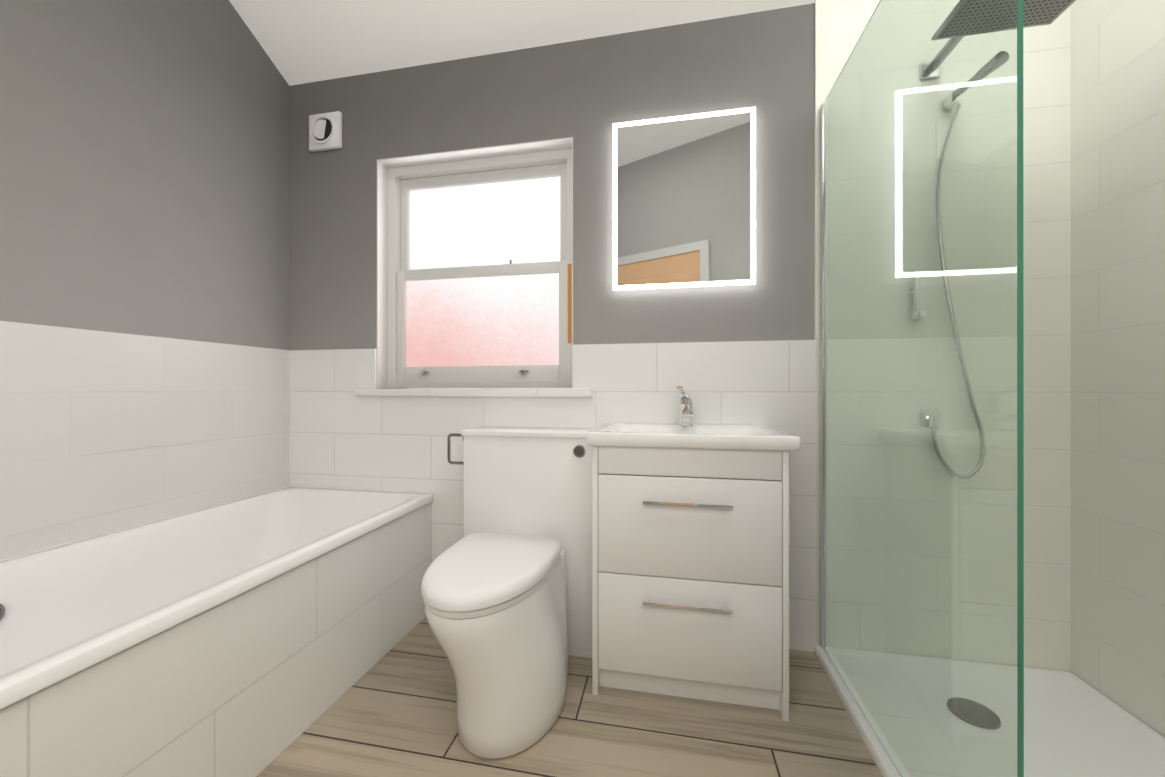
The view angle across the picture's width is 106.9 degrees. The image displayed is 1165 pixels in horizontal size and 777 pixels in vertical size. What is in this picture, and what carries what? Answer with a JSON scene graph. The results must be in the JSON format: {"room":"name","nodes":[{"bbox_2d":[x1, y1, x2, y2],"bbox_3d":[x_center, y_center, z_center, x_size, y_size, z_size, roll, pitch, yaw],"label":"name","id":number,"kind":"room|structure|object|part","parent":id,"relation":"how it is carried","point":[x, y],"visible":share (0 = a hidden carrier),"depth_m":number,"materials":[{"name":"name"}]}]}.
{"room":"bathroom","nodes":[
{"label":"bathroom","id":0,"kind":"room"},
{"bbox_2d":[0,0,288,349],"bbox_3d":[-1.869,-0.726,0.443,0.240,3.450,3.900,0,0,11],"label":"wall","id":1,"kind":"structure","parent":0,"point":[144,167],"depth_m":1.51,"materials":[{"name":"grey paint"}]},
{"bbox_2d":[0,321,288,558],"bbox_3d":[-1.746,0.407,0.419,0.010,1.185,3.400,0,0,11],"label":"tiles","id":2,"kind":"structure","parent":1,"relation":"attached to","point":[102,432],"depth_m":1.45,"materials":[{"name":"white tile"}]},
{"bbox_2d":[229,0,814,85],"bbox_3d":[-0.195,-1.879,0.122,3.170,0.816,3.410,0,0,11],"label":"ceiling","id":3,"kind":"structure","parent":0,"point":[304,41],"depth_m":1.82,"materials":[{"name":"paint"}]},
{"bbox_2d":[289,3,814,388],"bbox_3d":[0.155,-0.725,1.913,3.170,3.450,0.240,0,0,11],"label":"wall","id":4,"kind":"structure","parent":0,"point":[763,62],"depth_m":1.81,"materials":[{"name":"grey paint"}]},
{"bbox_2d":[309,111,341,151],"bbox_3d":[-1.217,-1.215,2.039,0.168,0.168,0.034,0,0,11],"label":"air vent","id":5,"kind":"object","parent":4,"relation":"in","point":[325,131],"visible":1,"depth_m":2.03,"materials":[{"name":"white plastic"}]},
{"bbox_2d":[289,349,375,489],"bbox_3d":[-1.192,0.408,2.048,0.475,1.185,0.010,0,0,11],"label":"tiles","id":6,"kind":"structure","parent":4,"relation":"attached to","point":[331,429],"depth_m":2.04,"materials":[{"name":"white tile"}]},
{"bbox_2d":[377,137,572,387],"bbox_3d":[-0.483,-0.533,2.000,0.934,1.062,0.164,0,0,11],"label":"window","id":7,"kind":"structure","parent":4,"relation":"in","point":[499,321],"depth_m":2.03,"materials":[{"name":"white paint"}]},
{"bbox_2d":[378,137,571,179],"bbox_3d":[-0.483,-1.042,2.000,0.923,0.044,0.164,0,0,11],"label":"roller blind","id":8,"kind":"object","parent":7,"relation":"in","point":[499,150],"depth_m":1.97,"materials":[{"name":"white fabric"}]},
{"bbox_3d":[-0.476,-1.041,2.036,0.845,0.043,0.090,0,0,11],"label":"window frame","id":9,"kind":"part","parent":8,"relation":"part of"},
{"bbox_3d":[-0.479,-0.545,2.021,0.765,0.050,0.035,0,0,11],"label":"window lower rail","id":10,"kind":"part","parent":7,"relation":"part of","materials":[{"name":"white wood"}]},
{"bbox_3d":[-0.478,-0.312,2.023,0.765,0.415,0.004,0,0,11],"label":"glass","id":11,"kind":"part","parent":7,"relation":"part of","materials":[{"name":"glass"}]},
{"bbox_3d":[-0.476,-0.016,2.036,0.845,0.028,0.090,0,0,11],"label":"frame","id":12,"kind":"part","parent":7,"relation":"part of","materials":[{"name":"white paint"}]},
{"bbox_3d":[-0.473,-0.995,2.049,0.765,0.050,0.035,0,0,11],"label":"window upper rail","id":13,"kind":"part","parent":7,"relation":"part of","materials":[{"name":"white wood"}]},
{"bbox_3d":[-0.473,-0.772,2.051,0.765,0.395,0.004,0,0,11],"label":"glass","id":14,"kind":"part","parent":7,"relation":"part of","materials":[{"name":"clear glass"}]},
{"bbox_3d":[-0.040,-0.532,1.951,0.043,1.061,0.090,0,0,11],"label":"frame","id":15,"kind":"part","parent":7,"relation":"part of","materials":[{"name":"white paint"}]},
{"bbox_2d":[568,264,571,342],"bbox_3d":[-0.047,-0.375,1.905,0.036,0.350,0.003,0,0,11],"label":"wood trim","id":16,"kind":"structure","parent":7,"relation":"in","point":[569,303],"depth_m":1.91,"materials":[{"name":"orange wood"}]},
{"bbox_2d":[613,107,755,289],"bbox_3d":[0.396,-0.739,1.724,0.550,0.678,0.035,0,0,11],"label":"mirror","id":17,"kind":"object","parent":4,"relation":"attached to","point":[684,200],"visible":0.98,"depth_m":1.70,"materials":[{"name":"white mirror"}]},
{"bbox_2d":[573,340,815,651],"bbox_3d":[0.422,0.407,1.733,0.943,1.185,0.010,0,0,11],"label":"tiles","id":18,"kind":"structure","parent":4,"relation":"attached to","point":[771,383],"depth_m":1.69,"materials":[{"name":"white tile"}]},
{"bbox_2d":[815,0,1070,672],"bbox_3d":[1.286,-0.725,1.565,0.817,3.450,0.010,0,0,11],"label":"tiled wall","id":19,"kind":"structure","parent":4,"relation":"attached to","point":[840,25],"depth_m":1.50,"materials":[{"name":"white tile"}]},
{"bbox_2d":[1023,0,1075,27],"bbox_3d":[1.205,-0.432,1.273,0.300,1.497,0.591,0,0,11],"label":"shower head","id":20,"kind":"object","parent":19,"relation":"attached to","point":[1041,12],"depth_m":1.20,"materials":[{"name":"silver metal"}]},
{"bbox_2d":[257,617,882,776],"bbox_3d":[-0.196,1.049,0.116,3.650,0.100,3.900,0,0,11],"label":"floor","id":21,"kind":"structure","parent":0,"point":[391,712],"depth_m":1.25,"materials":[{"name":"brown wood"}]},
{"bbox_2d":[0,485,433,776],"bbox_3d":[-1.204,0.733,1.179,0.762,0.533,1.700,0,0,11],"label":"bath","id":22,"kind":"object","parent":21,"relation":"on","point":[255,635],"visible":1,"depth_m":1.20,"materials":[{"name":"white ceramic"}]},
{"bbox_2d":[421,533,567,758],"bbox_3d":[-0.268,0.769,1.377,0.424,0.460,0.549,0,0,11],"label":"toilet","id":23,"kind":"object","parent":21,"relation":"on","point":[495,607],"visible":1,"depth_m":1.20,"materials":[{"name":"white ceramic"}]},
{"bbox_3d":[-0.297,0.589,1.358,0.370,0.020,0.488,0,0,11],"label":"seat","id":24,"kind":"part","parent":23,"relation":"part of","materials":[{"name":"white plastic"}]},
{"bbox_3d":[-0.297,0.558,1.355,0.376,0.037,0.494,0,0,11],"label":"lid","id":25,"kind":"part","parent":23,"relation":"part of","materials":[{"name":"white plastic"}]},
{"bbox_2d":[447,426,594,657],"bbox_3d":[-0.233,0.583,1.748,0.609,0.835,0.208,0,0,11],"label":"toilet cistern","id":26,"kind":"object","parent":21,"relation":"on","point":[533,481],"visible":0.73,"depth_m":1.64,"materials":[{"name":"white painted wood"},{"name":"dark chrome"}]},
{"bbox_2d":[587,386,800,720],"bbox_3d":[0.366,0.496,1.526,0.644,1.008,0.413,0,0,11],"label":"bathroom vanity","id":27,"kind":"object","parent":21,"relation":"on","point":[690,558],"visible":1,"depth_m":1.35,"materials":[{"name":"white painted wood"},{"name":"ceramic"},{"name":"chrome"}]},
{"bbox_2d":[676,386,694,425],"bbox_3d":[0.387,0.067,1.624,0.067,0.150,0.150,0,0,11],"label":"tap","id":28,"kind":"object","parent":27,"relation":"on","point":[686,402],"depth_m":1.64,"materials":[{"name":"silver metal"}]},
{"bbox_3d":[0.321,0.358,1.330,0.270,0.012,0.010,0,0,11],"label":"handle","id":29,"kind":"part","parent":27,"relation":"part of","materials":[{"name":"silver metal"}]},
{"bbox_3d":[0.321,0.674,1.330,0.270,0.012,0.010,0,0,11],"label":"handle","id":30,"kind":"part","parent":27,"relation":"part of","materials":[{"name":"silver metal"}]},
{"bbox_3d":[0.328,0.438,1.363,0.560,0.315,0.021,0,0,11],"label":"drawer","id":31,"kind":"part","parent":27,"relation":"part of","materials":[{"name":"white wood"}]},
{"bbox_3d":[0.328,0.756,1.363,0.560,0.312,0.021,0,0,11],"label":"drawer","id":32,"kind":"part","parent":27,"relation":"part of","materials":[{"name":"white wood"}]},
{"bbox_2d":[587,422,800,458],"bbox_3d":[0.367,0.187,1.532,0.644,0.090,0.403,0,0,11],"label":"basin","id":33,"kind":"object","parent":27,"relation":"in","point":[682,440],"depth_m":1.36,"materials":[{"name":"white ceramic"}]},
{"bbox_3d":[0.437,0.674,1.321,0.010,0.010,0.019,0,0,11],"label":"handle post","id":34,"kind":"part","parent":27,"relation":"part of","materials":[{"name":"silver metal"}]},
{"bbox_2d":[814,646,1164,776],"bbox_3d":[1.131,0.985,0.824,0.813,0.030,1.498,0,0,11],"label":"shower tray","id":35,"kind":"object","parent":21,"relation":"on","point":[1075,726],"visible":0.33,"depth_m":1.23,"materials":[{"name":"white ceramic"}]},
{"bbox_2d":[820,0,1023,776],"bbox_3d":[0.817,-0.046,1.174,0.022,2.031,0.929,0,0,11],"label":"glass","id":36,"kind":"object","parent":35,"relation":"on","point":[921,414],"visible":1,"depth_m":0.97,"materials":[{"name":"green"}]},
{"bbox_3d":[-0.476,0.500,2.035,0.935,1.000,0.240,0,0,11],"label":"wall","id":37,"kind":"structure","parent":0,"visible":0},
{"bbox_2d":[355,388,591,396],"bbox_3d":[-0.492,0.018,1.953,1.105,0.035,0.148,0,0,11],"label":"window sill","id":38,"kind":"structure","parent":37,"relation":"attached to","point":[568,392],"depth_m":1.87,"materials":[{"name":"tile"}]},
{"bbox_2d":[375,396,572,562],"bbox_3d":[-0.500,0.517,1.913,0.935,0.965,0.010,0,0,11],"label":"tiles","id":39,"kind":"structure","parent":37,"relation":"attached to","point":[412,433],"depth_m":1.94,"materials":[{"name":"white tile"}]},
{"bbox_3d":[1.478,-0.726,-0.210,0.240,3.450,3.900,0,0,11],"label":"wall","id":40,"kind":"structure","parent":0,"visible":0},
{"bbox_2d":[1071,0,1164,737],"bbox_3d":[1.355,-0.726,-0.186,0.010,3.450,3.400,0,0,11],"label":"tiled wall","id":41,"kind":"structure","parent":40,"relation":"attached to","point":[1118,352],"depth_m":1.32,"materials":[{"name":"white tile"}]}
]}

